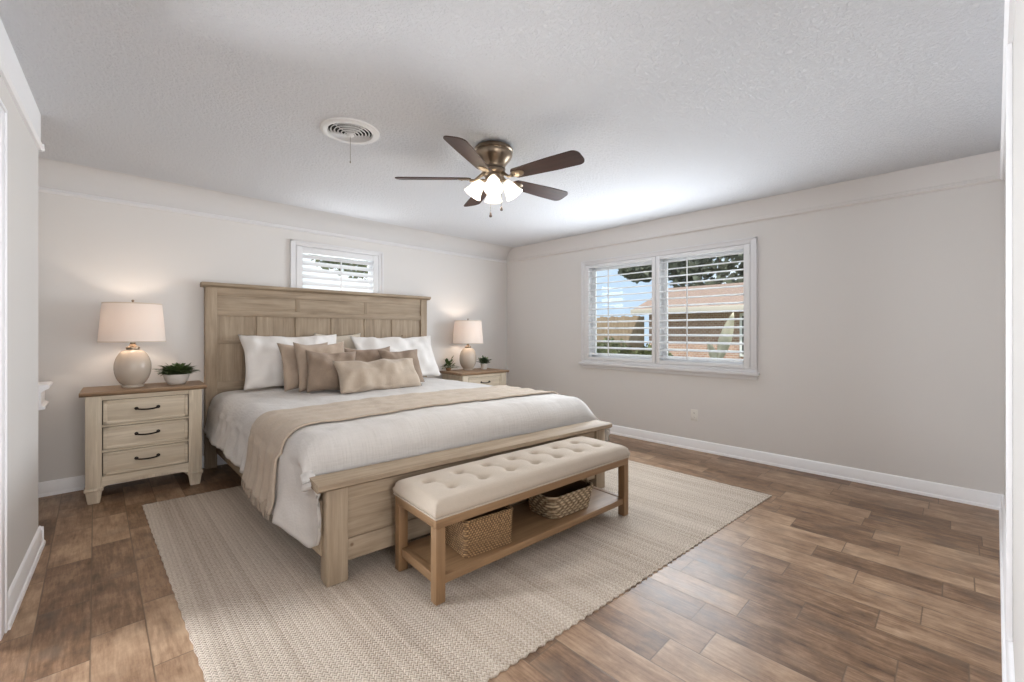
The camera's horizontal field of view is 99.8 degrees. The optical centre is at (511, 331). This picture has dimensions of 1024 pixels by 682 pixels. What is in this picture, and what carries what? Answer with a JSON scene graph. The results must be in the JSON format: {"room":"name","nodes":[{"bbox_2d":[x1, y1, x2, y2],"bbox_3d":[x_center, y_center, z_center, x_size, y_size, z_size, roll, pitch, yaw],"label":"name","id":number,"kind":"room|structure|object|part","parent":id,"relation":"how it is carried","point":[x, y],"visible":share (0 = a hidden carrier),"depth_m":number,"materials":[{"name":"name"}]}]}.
{"room":"bedroom","nodes":[
{"label":"bedroom","id":0,"kind":"room"},
{"bbox_2d":[0,75,37,589],"bbox_3d":[-1.482,-0.013,0.993,0.120,2.440,3.730,0,0,-41],"label":"wall","id":1,"kind":"structure","parent":0,"point":[22,149],"depth_m":2.04,"materials":[{"name":"white paint"}]},
{"bbox_2d":[0,98,7,640],"bbox_3d":[-1.723,0.157,1.273,0.149,2.100,1.110,0,0,-41],"label":"door","id":2,"kind":"structure","parent":1,"relation":"in","point":[3,111],"depth_m":1.70,"materials":[{"name":"white paint"}]},
{"bbox_2d":[0,18,44,151],"bbox_3d":[-1.486,-1.131,1.022,0.132,0.205,3.740,0,0,-41],"label":"trim","id":3,"kind":"structure","parent":1,"relation":"attached to","point":[11,72],"depth_m":1.96,"materials":[{"name":"white paint"}]},
{"bbox_2d":[8,526,45,629],"bbox_3d":[-2.364,1.154,2.096,0.077,0.106,0.964,0,0,-44],"label":"baseboard","id":4,"kind":"structure","parent":1,"relation":"attached to","point":[17,590],"depth_m":2.03,"materials":[{"name":"white paint"}]},
{"bbox_2d":[38,191,506,481],"bbox_3d":[-2.502,-0.013,4.195,6.600,2.440,0.160,0,0,-44],"label":"wall","id":5,"kind":"structure","parent":0,"point":[91,253],"depth_m":3.63,"materials":[{"name":"white paint"}]},
{"bbox_2d":[38,454,226,497],"bbox_3d":[-1.848,1.154,4.699,4.960,0.106,0.026,0,0,-44],"label":"baseboard","id":6,"kind":"structure","parent":5,"relation":"attached to","point":[71,484],"depth_m":3.23,"materials":[{"name":"white paint"}]},
{"bbox_2d":[38,157,513,262],"bbox_3d":[-1.799,-1.145,4.644,4.954,0.175,0.173,0,0,-44],"label":"trim","id":7,"kind":"structure","parent":5,"relation":"attached to","point":[54,174],"depth_m":3.96,"materials":[{"name":"white paint"}]},
{"bbox_2d":[290,239,382,293],"bbox_3d":[-1.914,-0.545,4.725,1.004,0.769,0.216,0,0,-44],"label":"window","id":8,"kind":"structure","parent":5,"relation":"in","point":[299,250],"depth_m":4.64,"materials":[{"name":"white paint"}]},
{"bbox_3d":[-1.962,-0.545,4.774,0.876,0.641,0.030,0,0,-44],"label":"sash","id":9,"kind":"part","parent":8,"relation":"part of","materials":[{"name":"white paint"}]},
{"bbox_3d":[-1.843,-0.540,4.651,0.010,0.506,0.012,0,0,-44],"label":"tilt rod","id":10,"kind":"part","parent":8,"relation":"part of","materials":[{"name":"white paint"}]},
{"bbox_2d":[0,434,1001,681],"bbox_3d":[-0.149,1.257,1.880,6.760,0.100,6.760,0,0,-44],"label":"floor","id":11,"kind":"structure","parent":0,"point":[825,579],"depth_m":1.92,"materials":[{"name":"brown wood"}]},
{"bbox_2d":[79,380,206,504],"bbox_3d":[-2.843,0.815,3.351,0.721,0.785,0.464,0,0,-42],"label":"nightstand","id":12,"kind":"object","parent":11,"relation":"on","point":[150,430],"visible":1,"depth_m":3.19,"materials":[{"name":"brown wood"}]},
{"bbox_3d":[-2.944,0.776,3.033,0.085,0.652,0.060,0,0,-42],"label":"post","id":13,"kind":"part","parent":12,"relation":"part of","materials":[{"name":"beige wood"}]},
{"bbox_2d":[97,300,165,387],"bbox_3d":[-2.903,0.086,3.299,0.398,0.670,0.398,0,0,-44],"label":"table lamp","id":14,"kind":"object","parent":12,"relation":"on","point":[132,322],"visible":1,"depth_m":3.20,"materials":[{"name":"ceramic"}]},
{"bbox_3d":[-2.903,-0.071,3.299,0.396,0.295,0.396,0,0,-44],"label":"lamp shade","id":15,"kind":"part","parent":14,"relation":"part of","materials":[{"name":"fabric"}]},
{"bbox_3d":[-2.903,-0.215,3.299,0.350,0.009,0.350,0,0,-44],"label":"shade trim","id":16,"kind":"part","parent":14,"relation":"part of","materials":[{"name":"beige fabric"}]},
{"bbox_3d":[-2.903,0.072,3.299,0.398,0.008,0.398,0,0,-44],"label":"shade trim","id":17,"kind":"part","parent":14,"relation":"part of","materials":[{"name":"beige fabric"}]},
{"bbox_3d":[-2.723,0.774,3.217,0.491,0.649,0.024,0,0,-42],"label":"frame","id":18,"kind":"part","parent":12,"relation":"part of","materials":[{"name":"beige wood"}]},
{"bbox_3d":[-2.717,0.573,3.211,0.481,0.169,0.019,0,0,-42],"label":"drawer","id":19,"kind":"part","parent":12,"relation":"part of","materials":[{"name":"beige wood"}]},
{"bbox_3d":[-2.717,0.757,3.211,0.481,0.157,0.019,0,0,-42],"label":"drawer","id":20,"kind":"part","parent":12,"relation":"part of","materials":[{"name":"beige wood"}]},
{"bbox_3d":[-2.717,0.938,3.211,0.481,0.160,0.019,0,0,-42],"label":"drawer","id":21,"kind":"part","parent":12,"relation":"part of","materials":[{"name":"beige wood"}]},
{"bbox_3d":[-2.701,0.562,3.193,0.148,0.026,0.038,0,0,-42],"label":"handle","id":22,"kind":"part","parent":12,"relation":"part of","materials":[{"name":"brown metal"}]},
{"bbox_3d":[-2.701,0.747,3.193,0.148,0.026,0.038,0,0,-42],"label":"handle","id":23,"kind":"part","parent":12,"relation":"part of","materials":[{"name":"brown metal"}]},
{"bbox_3d":[-2.701,0.927,3.193,0.148,0.026,0.038,0,0,-42],"label":"handle","id":24,"kind":"part","parent":12,"relation":"part of","materials":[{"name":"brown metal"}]},
{"bbox_2d":[155,362,198,384],"bbox_3d":[-2.717,0.333,3.498,0.335,0.176,0.340,0,0,-44],"label":"potted plant","id":25,"kind":"object","parent":12,"relation":"on","point":[174,374],"visible":1,"depth_m":3.44,"materials":[{"name":"green plant"}]},
{"bbox_3d":[-2.718,0.381,3.492,0.172,0.082,0.172,0,0,-44],"label":"pot","id":26,"kind":"part","parent":25,"relation":"part of","materials":[{"name":"white ceramic"}]},
{"bbox_3d":[-2.517,0.776,3.419,0.085,0.652,0.060,0,0,-42],"label":"post","id":27,"kind":"part","parent":12,"relation":"part of","materials":[{"name":"beige wood"}]},
{"bbox_2d":[200,282,611,586],"bbox_3d":[-0.945,0.385,3.616,2.338,1.645,2.818,0,0,-44],"label":"bed","id":28,"kind":"object","parent":11,"relation":"on","point":[357,505],"visible":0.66,"depth_m":3.80,"materials":[{"name":"brown wood"}]},
{"bbox_3d":[-2.683,0.404,3.835,0.088,1.607,0.065,0,0,-44],"label":"headboard post","id":29,"kind":"part","parent":28,"relation":"part of","materials":[{"name":"brown wood"}]},
{"bbox_3d":[-2.515,0.089,3.983,0.360,0.035,0.016,0,0,-44],"label":"headboard rail","id":30,"kind":"part","parent":28,"relation":"part of","materials":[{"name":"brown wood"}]},
{"bbox_3d":[-1.889,0.487,4.587,2.099,0.080,0.018,0,0,-44],"label":"headboard rail","id":31,"kind":"part","parent":28,"relation":"part of","materials":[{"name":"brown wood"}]},
{"bbox_3d":[-1.766,0.940,2.959,0.033,0.265,2.480,0,0,-44],"label":"rail","id":32,"kind":"part","parent":28,"relation":"part of","materials":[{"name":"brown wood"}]},
{"bbox_3d":[-1.901,0.232,4.599,2.215,1.250,0.026,0,0,-44],"label":"headboard","id":33,"kind":"part","parent":28,"relation":"part of","materials":[{"name":"brown wood"}]},
{"bbox_3d":[-1.888,-0.364,4.586,2.099,0.072,0.022,0,0,-44],"label":"headboard rail","id":34,"kind":"part","parent":28,"relation":"part of","materials":[{"name":"brown wood"}]},
{"bbox_3d":[-1.891,-0.268,4.589,2.155,0.170,0.006,0,0,-44],"label":"headboard panel","id":35,"kind":"part","parent":28,"relation":"part of","materials":[{"name":"brown wood"}]},
{"bbox_3d":[-1.887,-0.173,4.585,2.099,0.056,0.026,0,0,-44],"label":"headboard rail","id":36,"kind":"part","parent":28,"relation":"part of","materials":[{"name":"brown wood"}]},
{"bbox_3d":[-0.858,0.967,2.079,0.100,0.454,0.100,0,0,-39],"label":"footboard post","id":37,"kind":"part","parent":28,"relation":"part of","materials":[{"name":"brown wood"}]},
{"bbox_3d":[-0.102,0.929,2.691,1.925,0.345,0.030,0,0,-39],"label":"footboard","id":38,"kind":"part","parent":28,"relation":"part of","materials":[{"name":"brown wood"}]},
{"bbox_3d":[-1.112,0.404,5.356,0.088,1.607,0.065,0,0,-44],"label":"headboard post","id":39,"kind":"part","parent":28,"relation":"part of","materials":[{"name":"brown wood"}]},
{"bbox_3d":[-0.089,1.054,2.675,1.845,0.105,0.016,0,0,-39],"label":"footboard rail","id":40,"kind":"part","parent":28,"relation":"part of","materials":[{"name":"brown wood"}]},
{"bbox_3d":[-0.090,0.776,2.676,1.845,0.072,0.014,0,0,-39],"label":"footboard rail","id":41,"kind":"part","parent":28,"relation":"part of","materials":[{"name":"brown wood"}]},
{"bbox_3d":[0.644,0.967,3.315,0.100,0.454,0.100,0,0,-39],"label":"footboard post","id":42,"kind":"part","parent":28,"relation":"part of","materials":[{"name":"brown wood"}]},
{"bbox_3d":[-1.011,0.732,3.648,2.000,0.340,2.439,0,0,-44],"label":"mattress","id":43,"kind":"object","parent":28,"relation":"on","visible":0},
{"bbox_2d":[203,377,609,547],"bbox_3d":[-0.941,0.781,3.582,2.330,0.556,2.640,0,0,-44],"label":"duvet","id":44,"kind":"object","parent":43,"relation":"on","point":[312,450],"visible":0.62,"depth_m":2.69,"materials":[{"name":"white fabric"}]},
{"bbox_2d":[238,334,336,390],"bbox_3d":[-2.062,0.264,4.091,0.880,0.487,0.353,0,0,-42],"label":"pillow","id":45,"kind":"object","parent":44,"relation":"on","point":[263,359],"visible":0.51,"depth_m":3.89,"materials":[{"name":"white fabric"}]},
{"bbox_2d":[277,342,327,390],"bbox_3d":[-1.847,0.301,3.897,0.206,0.413,0.462,0,0,40],"label":"pillow","id":46,"kind":"object","parent":44,"relation":"on","point":[289,361],"visible":0.23,"depth_m":3.75,"materials":[{"name":"beige fabric"}]},
{"bbox_2d":[293,341,343,391],"bbox_3d":[-1.690,0.297,3.848,0.195,0.424,0.467,0,0,43],"label":"pillow","id":47,"kind":"object","parent":44,"relation":"on","point":[300,349],"visible":0.34,"depth_m":3.72,"materials":[{"name":"beige fabric"}]},
{"bbox_2d":[306,350,355,391],"bbox_3d":[-1.547,0.333,3.720,0.436,0.364,0.220,0,0,-35],"label":"pillow","id":48,"kind":"object","parent":44,"relation":"on","point":[322,372],"visible":0.73,"depth_m":3.63,"materials":[{"name":"beige fabric"}]},
{"bbox_2d":[314,333,359,349],"bbox_3d":[-1.830,0.257,4.551,0.498,0.493,0.062,0,0,-44],"label":"pillow","id":49,"kind":"object","parent":44,"relation":"on","point":[348,343],"visible":0.1,"depth_m":4.61,"materials":[{"name":"beige fabric"}]},
{"bbox_2d":[344,346,389,361],"bbox_3d":[-1.405,0.327,4.261,0.481,0.365,0.188,0,0,-41],"label":"pillow","id":50,"kind":"object","parent":44,"relation":"on","point":[368,355],"visible":0.27,"depth_m":4.22,"materials":[{"name":"brown fabric"}]},
{"bbox_2d":[332,358,421,393],"bbox_3d":[-1.171,0.375,3.828,0.772,0.272,0.240,0,0,-44],"label":"lumbar pillow","id":51,"kind":"object","parent":44,"relation":"on","point":[354,376],"visible":1,"depth_m":3.73,"materials":[{"name":"fabric"}]},
{"bbox_2d":[350,336,440,375],"bbox_3d":[-1.254,0.275,4.759,0.966,0.461,0.368,0,0,-40],"label":"pillow","id":52,"kind":"object","parent":44,"relation":"on","point":[428,365],"visible":0.51,"depth_m":4.81,"materials":[{"name":"white fabric"}]},
{"bbox_2d":[241,385,557,519],"bbox_3d":[-0.609,0.741,3.233,2.357,0.518,0.618,0,0,-41],"label":"throw blanket","id":53,"kind":"object","parent":44,"relation":"on","point":[270,431],"visible":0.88,"depth_m":2.66,"materials":[{"name":"beige fabric"}]},
{"bbox_2d":[377,349,424,381],"bbox_3d":[-1.093,0.340,4.273,0.423,0.341,0.225,0,0,-36],"label":"pillow","id":54,"kind":"object","parent":44,"relation":"on","point":[384,354],"visible":0.33,"depth_m":4.31,"materials":[{"name":"beige fabric"}]},
{"bbox_2d":[142,460,771,681],"bbox_3d":[-0.311,1.200,3.093,3.390,0.012,2.990,0,0,-44],"label":"rug","id":55,"kind":"object","parent":11,"relation":"on","point":[255,605],"visible":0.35,"depth_m":1.99,"materials":[{"name":"fabric"}]},
{"bbox_2d":[393,436,629,605],"bbox_3d":[0.086,0.962,2.498,1.463,0.464,0.418,0,0,-41],"label":"bench","id":56,"kind":"object","parent":55,"relation":"on","point":[442,498],"visible":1,"depth_m":2.21,"materials":[{"name":"beige fabric"}]},
{"bbox_3d":[-0.558,1.028,2.174,0.048,0.332,0.048,0,0,-41],"label":"leg","id":57,"kind":"part","parent":56,"relation":"part of","materials":[{"name":"brown wood"}]},
{"bbox_3d":[0.086,0.841,2.498,1.445,0.043,0.360,0,0,-41],"label":"seat rail","id":58,"kind":"part","parent":56,"relation":"part of","materials":[{"name":"brown wood"}]},
{"bbox_3d":[-0.328,1.028,1.908,0.048,0.332,0.048,0,0,-41],"label":"leg","id":59,"kind":"part","parent":56,"relation":"part of","materials":[{"name":"brown wood"}]},
{"bbox_2d":[445,505,512,557],"bbox_3d":[-0.177,0.992,2.225,0.301,0.180,0.252,0,0,-36],"label":"basket","id":60,"kind":"object","parent":56,"relation":"on","point":[490,530],"visible":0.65,"depth_m":2.12,"materials":[{"name":"brown wicker"}]},
{"bbox_3d":[0.086,0.841,2.498,1.445,0.043,0.400,0,0,-41],"label":"seat rail","id":61,"kind":"part","parent":56,"relation":"part of","materials":[{"name":"brown wood"}]},
{"bbox_2d":[393,436,629,518],"bbox_3d":[0.086,0.775,2.498,1.463,0.091,0.418,0,0,-41],"label":"cushion","id":62,"kind":"object","parent":56,"relation":"on","point":[457,491],"depth_m":2.25,"materials":[{"name":"fabric"}]},
{"bbox_2d":[408,488,622,582],"bbox_3d":[0.086,1.101,2.498,1.385,0.037,0.380,0,0,-41],"label":"shelf","id":63,"kind":"object","parent":56,"relation":"attached to","point":[529,528],"depth_m":2.28,"materials":[{"name":"brown wood"}]},
{"bbox_2d":[527,478,592,518],"bbox_3d":[0.298,1.002,2.662,0.425,0.158,0.276,0,0,-40],"label":"basket","id":64,"kind":"object","parent":56,"relation":"on","point":[560,502],"visible":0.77,"depth_m":2.56,"materials":[{"name":"wicker"}]},
{"bbox_3d":[0.729,1.028,2.822,0.048,0.332,0.048,0,0,-41],"label":"leg","id":65,"kind":"part","parent":56,"relation":"part of","materials":[{"name":"brown wood"}]},
{"bbox_2d":[439,368,508,385],"bbox_3d":[-0.480,0.851,5.541,0.736,0.712,0.524,0,0,-41],"label":"nightstand","id":66,"kind":"object","parent":11,"relation":"on","point":[489,376],"visible":0.27,"depth_m":5.40,"materials":[{"name":"brown wood"}]},
{"bbox_2d":[441,357,458,370],"bbox_3d":[-0.806,0.396,5.519,0.267,0.197,0.285,0,0,-44],"label":"potted plant","id":67,"kind":"object","parent":66,"relation":"on","point":[446,359],"visible":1,"depth_m":5.48,"materials":[{"name":"green plant"}]},
{"bbox_3d":[-0.576,0.812,5.199,0.085,0.579,0.060,0,0,-41],"label":"post","id":68,"kind":"part","parent":66,"relation":"part of","materials":[{"name":"beige wood"}]},
{"bbox_2d":[452,319,482,370],"bbox_3d":[-0.572,0.160,5.588,0.398,0.670,0.398,0,0,-44],"label":"table lamp","id":69,"kind":"object","parent":66,"relation":"on","point":[467,331],"visible":1,"depth_m":5.46,"materials":[{"name":"ceramic"}]},
{"bbox_3d":[-0.572,0.145,5.588,0.398,0.008,0.398,0,0,-44],"label":"shade trim","id":70,"kind":"part","parent":69,"relation":"part of","materials":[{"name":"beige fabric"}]},
{"bbox_3d":[-0.572,0.002,5.588,0.396,0.295,0.396,0,0,-44],"label":"lamp shade","id":71,"kind":"part","parent":69,"relation":"part of","materials":[{"name":"fabric"}]},
{"bbox_2d":[476,355,490,368],"bbox_3d":[-0.378,0.403,5.730,0.232,0.184,0.210,0,0,-44],"label":"potted plant","id":72,"kind":"object","parent":66,"relation":"on","point":[484,360],"visible":0.99,"depth_m":5.69,"materials":[{"name":"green plant"}]},
{"bbox_3d":[-0.373,0.456,5.727,0.092,0.078,0.092,0,0,-44],"label":"pot","id":73,"kind":"part","parent":72,"relation":"part of","materials":[{"name":"white ceramic"}]},
{"bbox_3d":[-0.344,0.811,5.382,0.506,0.576,0.024,0,0,-41],"label":"frame","id":74,"kind":"part","parent":66,"relation":"part of","materials":[{"name":"beige wood"}]},
{"bbox_3d":[-0.338,0.633,5.375,0.496,0.145,0.019,0,0,-41],"label":"drawer","id":75,"kind":"part","parent":66,"relation":"part of","materials":[{"name":"beige wood"}]},
{"bbox_3d":[-0.127,0.812,5.583,0.085,0.579,0.060,0,0,-41],"label":"post","id":76,"kind":"part","parent":66,"relation":"part of","materials":[{"name":"beige wood"}]},
{"bbox_2d":[0,0,1004,247],"bbox_3d":[-0.149,-1.293,1.880,6.760,0.120,6.760,0,0,-44],"label":"ceiling","id":77,"kind":"structure","parent":0,"point":[670,108],"depth_m":2.21,"materials":[{"name":"white paint"}]},
{"bbox_2d":[320,117,379,162],"bbox_3d":[-0.992,-1.134,2.643,0.344,0.200,0.344,0,0,-44],"label":"ceiling vent","id":78,"kind":"object","parent":77,"relation":"in","point":[350,131],"visible":1,"depth_m":2.61,"materials":[{"name":"white plastic"}]},
{"bbox_2d":[395,136,584,216],"bbox_3d":[-0.087,-0.991,2.878,1.231,0.485,1.242,0,0,-44],"label":"ceiling fan","id":79,"kind":"object","parent":77,"relation":"hanging from","point":[492,157],"visible":1,"depth_m":2.78,"materials":[{"name":"brown wood"}]},
{"bbox_3d":[-0.522,-1.021,2.866,0.498,0.006,0.138,0,14,-1],"label":"blade","id":80,"kind":"part","parent":79,"relation":"part of","materials":[{"name":"brown wood"}]},
{"bbox_3d":[-0.241,-1.021,2.490,0.138,0.006,0.498,15,4,17],"label":"blade","id":81,"kind":"part","parent":79,"relation":"part of","materials":[{"name":"brown wood"}]},
{"bbox_3d":[-0.262,-0.947,2.868,0.123,0.137,0.121,0,0,-44],"label":"lamp shade","id":82,"kind":"part","parent":79,"relation":"part of","materials":[{"name":"white glass"}]},
{"bbox_3d":[-0.253,-1.021,3.249,0.138,0.006,0.498,-15,5,-18],"label":"blade","id":83,"kind":"part","parent":79,"relation":"part of","materials":[{"name":"brown wood"}]},
{"bbox_3d":[-0.120,-0.947,2.734,0.121,0.137,0.123,0,0,-44],"label":"lamp shade","id":84,"kind":"part","parent":79,"relation":"part of","materials":[{"name":"white glass"}]},
{"bbox_3d":[-0.127,-0.947,3.010,0.121,0.137,0.123,0,0,-44],"label":"lamp shade","id":85,"kind":"part","parent":79,"relation":"part of","materials":[{"name":"white glass"}]},
{"bbox_3d":[-0.120,-0.969,2.764,0.052,0.073,0.055,0,0,-44],"label":"bulb","id":86,"kind":"part","parent":79,"relation":"part of","materials":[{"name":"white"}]},
{"bbox_3d":[0.015,-0.947,2.876,0.123,0.137,0.121,0,0,-44],"label":"lamp shade","id":87,"kind":"part","parent":79,"relation":"part of","materials":[{"name":"white glass"}]},
{"bbox_3d":[0.196,-1.021,3.111,0.498,0.006,0.138,0,-14,-37],"label":"blade","id":88,"kind":"part","parent":79,"relation":"part of","materials":[{"name":"brown wood"}]},
{"bbox_3d":[0.203,-1.021,2.642,0.498,0.006,0.138,0,-14,35],"label":"blade","id":89,"kind":"part","parent":79,"relation":"part of","materials":[{"name":"brown wood"}]},
{"bbox_2d":[507,180,1004,494],"bbox_3d":[2.222,-0.013,4.175,0.160,2.440,6.760,0,0,-44],"label":"wall","id":90,"kind":"structure","parent":0,"point":[881,324],"depth_m":3.52,"materials":[{"name":"white paint"}]},
{"bbox_2d":[578,237,759,379],"bbox_3d":[1.619,-0.218,4.753,0.222,1.330,2.040,0,0,-44],"label":"window","id":91,"kind":"structure","parent":90,"relation":"in","point":[660,362],"depth_m":4.62,"materials":[{"name":"white paint"}]},
{"bbox_3d":[1.141,-0.240,5.106,0.012,1.050,0.010,0,0,-44],"label":"tilt rod","id":92,"kind":"part","parent":91,"relation":"part of","materials":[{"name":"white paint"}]},
{"bbox_3d":[1.250,-0.240,5.054,0.030,1.167,0.937,0,0,-44],"label":"shutter panel","id":93,"kind":"part","parent":91,"relation":"part of","materials":[{"name":"white paint"}]},
{"bbox_3d":[1.647,-0.240,4.780,0.095,1.151,1.866,0,0,-44],"label":"sash","id":94,"kind":"part","parent":91,"relation":"part of","materials":[{"name":"white paint"}]},
{"bbox_3d":[1.569,0.390,4.705,0.082,0.030,2.040,0,0,-44],"label":"sill","id":95,"kind":"part","parent":91,"relation":"part of","materials":[{"name":"white paint"}]},
{"bbox_3d":[1.798,-0.240,4.426,0.012,1.050,0.010,0,0,-44],"label":"tilt rod","id":96,"kind":"part","parent":91,"relation":"part of","materials":[{"name":"white paint"}]},
{"bbox_3d":[1.908,-0.240,4.375,0.030,1.167,0.937,0,0,-44],"label":"shutter panel","id":97,"kind":"part","parent":91,"relation":"part of","materials":[{"name":"white paint"}]},
{"bbox_2d":[691,409,697,420],"bbox_3d":[1.869,0.852,4.418,0.009,0.116,0.072,0,0,-44],"label":"wall outlet","id":98,"kind":"object","parent":90,"relation":"attached to","point":[694,413],"visible":1,"depth_m":4.41,"materials":[{"name":"white plastic"}]},
{"bbox_2d":[507,150,1001,262],"bbox_3d":[1.621,-1.131,4.666,0.022,0.205,4.898,0,0,-44],"label":"trim","id":99,"kind":"structure","parent":90,"relation":"attached to","point":[981,168],"depth_m":3.76,"materials":[{"name":"white paint"}]},
{"bbox_2d":[610,425,1002,509],"bbox_3d":[1.619,1.154,4.664,0.026,0.106,4.898,0,0,-44],"label":"baseboard","id":100,"kind":"structure","parent":90,"relation":"attached to","point":[990,500],"depth_m":3.58,"materials":[{"name":"white paint"}]},
{"bbox_2d":[1005,0,1023,681],"bbox_3d":[2.188,-0.013,1.814,3.270,2.440,0.120,0,0,-42],"label":"wall","id":101,"kind":"structure","parent":0,"point":[1018,35],"depth_m":1.21,"materials":[{"name":"white paint"}]},
{"bbox_2d":[999,495,1014,681],"bbox_3d":[2.121,1.154,1.852,3.220,0.106,0.026,0,0,-42],"label":"baseboard","id":102,"kind":"structure","parent":101,"relation":"attached to","point":[1008,672],"depth_m":1.82,"materials":[{"name":"white paint"}]},
{"bbox_2d":[1000,0,1014,179],"bbox_3d":[2.123,-1.131,1.851,3.220,0.205,0.022,0,0,-42],"label":"trim","id":103,"kind":"structure","parent":101,"relation":"attached to","point":[1009,8],"depth_m":1.70,"materials":[{"name":"white paint"}]},
{"bbox_2d":[1006,43,1012,641],"bbox_3d":[1.794,0.036,1.554,0.065,2.129,0.018,0,0,-44],"label":"trim","id":104,"kind":"structure","parent":101,"relation":"attached to","point":[1009,47],"depth_m":1.53,"materials":[{"name":"white paint"}]},
{"bbox_3d":[-3.200,-0.013,2.580,0.310,2.440,1.190,0,0,-44],"label":"wall","id":105,"kind":"structure","parent":0,"visible":0},
{"bbox_2d":[38,381,52,409],"bbox_3d":[-3.343,0.452,2.908,0.320,0.190,0.320,0,0,-44],"label":"ledge","id":106,"kind":"object","parent":105,"relation":"attached to","point":[42,386],"visible":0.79,"depth_m":2.90,"materials":[{"name":"white paint"}]},
{"label":"outside","id":107,"kind":"structure","parent":0,"visible":0},
{"bbox_3d":[-0.017,1.457,9.968,55.000,0.100,55.000,0,0,-44],"label":"ground","id":108,"kind":"structure","parent":107,"visible":0},
{"bbox_2d":[308,254,367,279],"bbox_3d":[-3.977,-0.985,14.031,4.916,4.793,2.638,0,0,-44],"label":"tree","id":109,"kind":"object","parent":108,"relation":"on","point":[321,261],"visible":0.14,"depth_m":13.16,"materials":[{"name":"green plant"}]},
{"bbox_2d":[597,337,633,356],"bbox_3d":[3.095,0.797,13.562,1.580,1.296,1.518,0,0,-44],"label":"shrub","id":110,"kind":"object","parent":108,"relation":"on","point":[605,344],"visible":0.21,"depth_m":13.24,"materials":[{"name":"green plant"}]},
{"bbox_2d":[597,316,643,354],"bbox_3d":[2.620,0.412,17.114,0.130,1.990,5.800,0,0,-44],"label":"fence","id":111,"kind":"object","parent":108,"relation":"on","point":[611,318],"visible":0.15,"depth_m":15.54,"materials":[{"name":"beige wood"}]},
{"bbox_2d":[632,343,672,358],"bbox_3d":[3.934,0.867,12.206,1.340,1.134,1.347,0,0,-44],"label":"shrub","id":112,"kind":"object","parent":108,"relation":"on","point":[638,352],"visible":0.08,"depth_m":12.08,"materials":[{"name":"green plant"}]},
{"bbox_2d":[618,254,743,287],"bbox_3d":[8.857,-1.544,18.035,4.498,5.910,10.203,0,0,-44],"label":"tree","id":113,"kind":"object","parent":108,"relation":"on","point":[738,257],"visible":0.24,"depth_m":18.07,"materials":[{"name":"green plant"}]},
{"bbox_2d":[630,282,743,361],"bbox_3d":[8.193,-0.118,13.636,5.100,3.050,6.950,0,0,-44],"label":"neighbor house","id":114,"kind":"structure","parent":108,"relation":"on","point":[735,290],"depth_m":13.37,"materials":[{"name":"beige brick"}]},
{"bbox_3d":[7.019,0.082,11.977,0.025,1.090,1.140,0,0,-44],"label":"pane","id":115,"kind":"part","parent":114,"relation":"part of","materials":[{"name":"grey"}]},
{"bbox_2d":[707,312,733,360],"bbox_3d":[2.571,0.584,5.257,0.184,1.648,0.347,0,0,-38],"label":"plant","id":116,"kind":"object","parent":108,"relation":"on","point":[729,322],"visible":0.44,"depth_m":5.29,"materials":[{"name":"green plant"}]}
]}

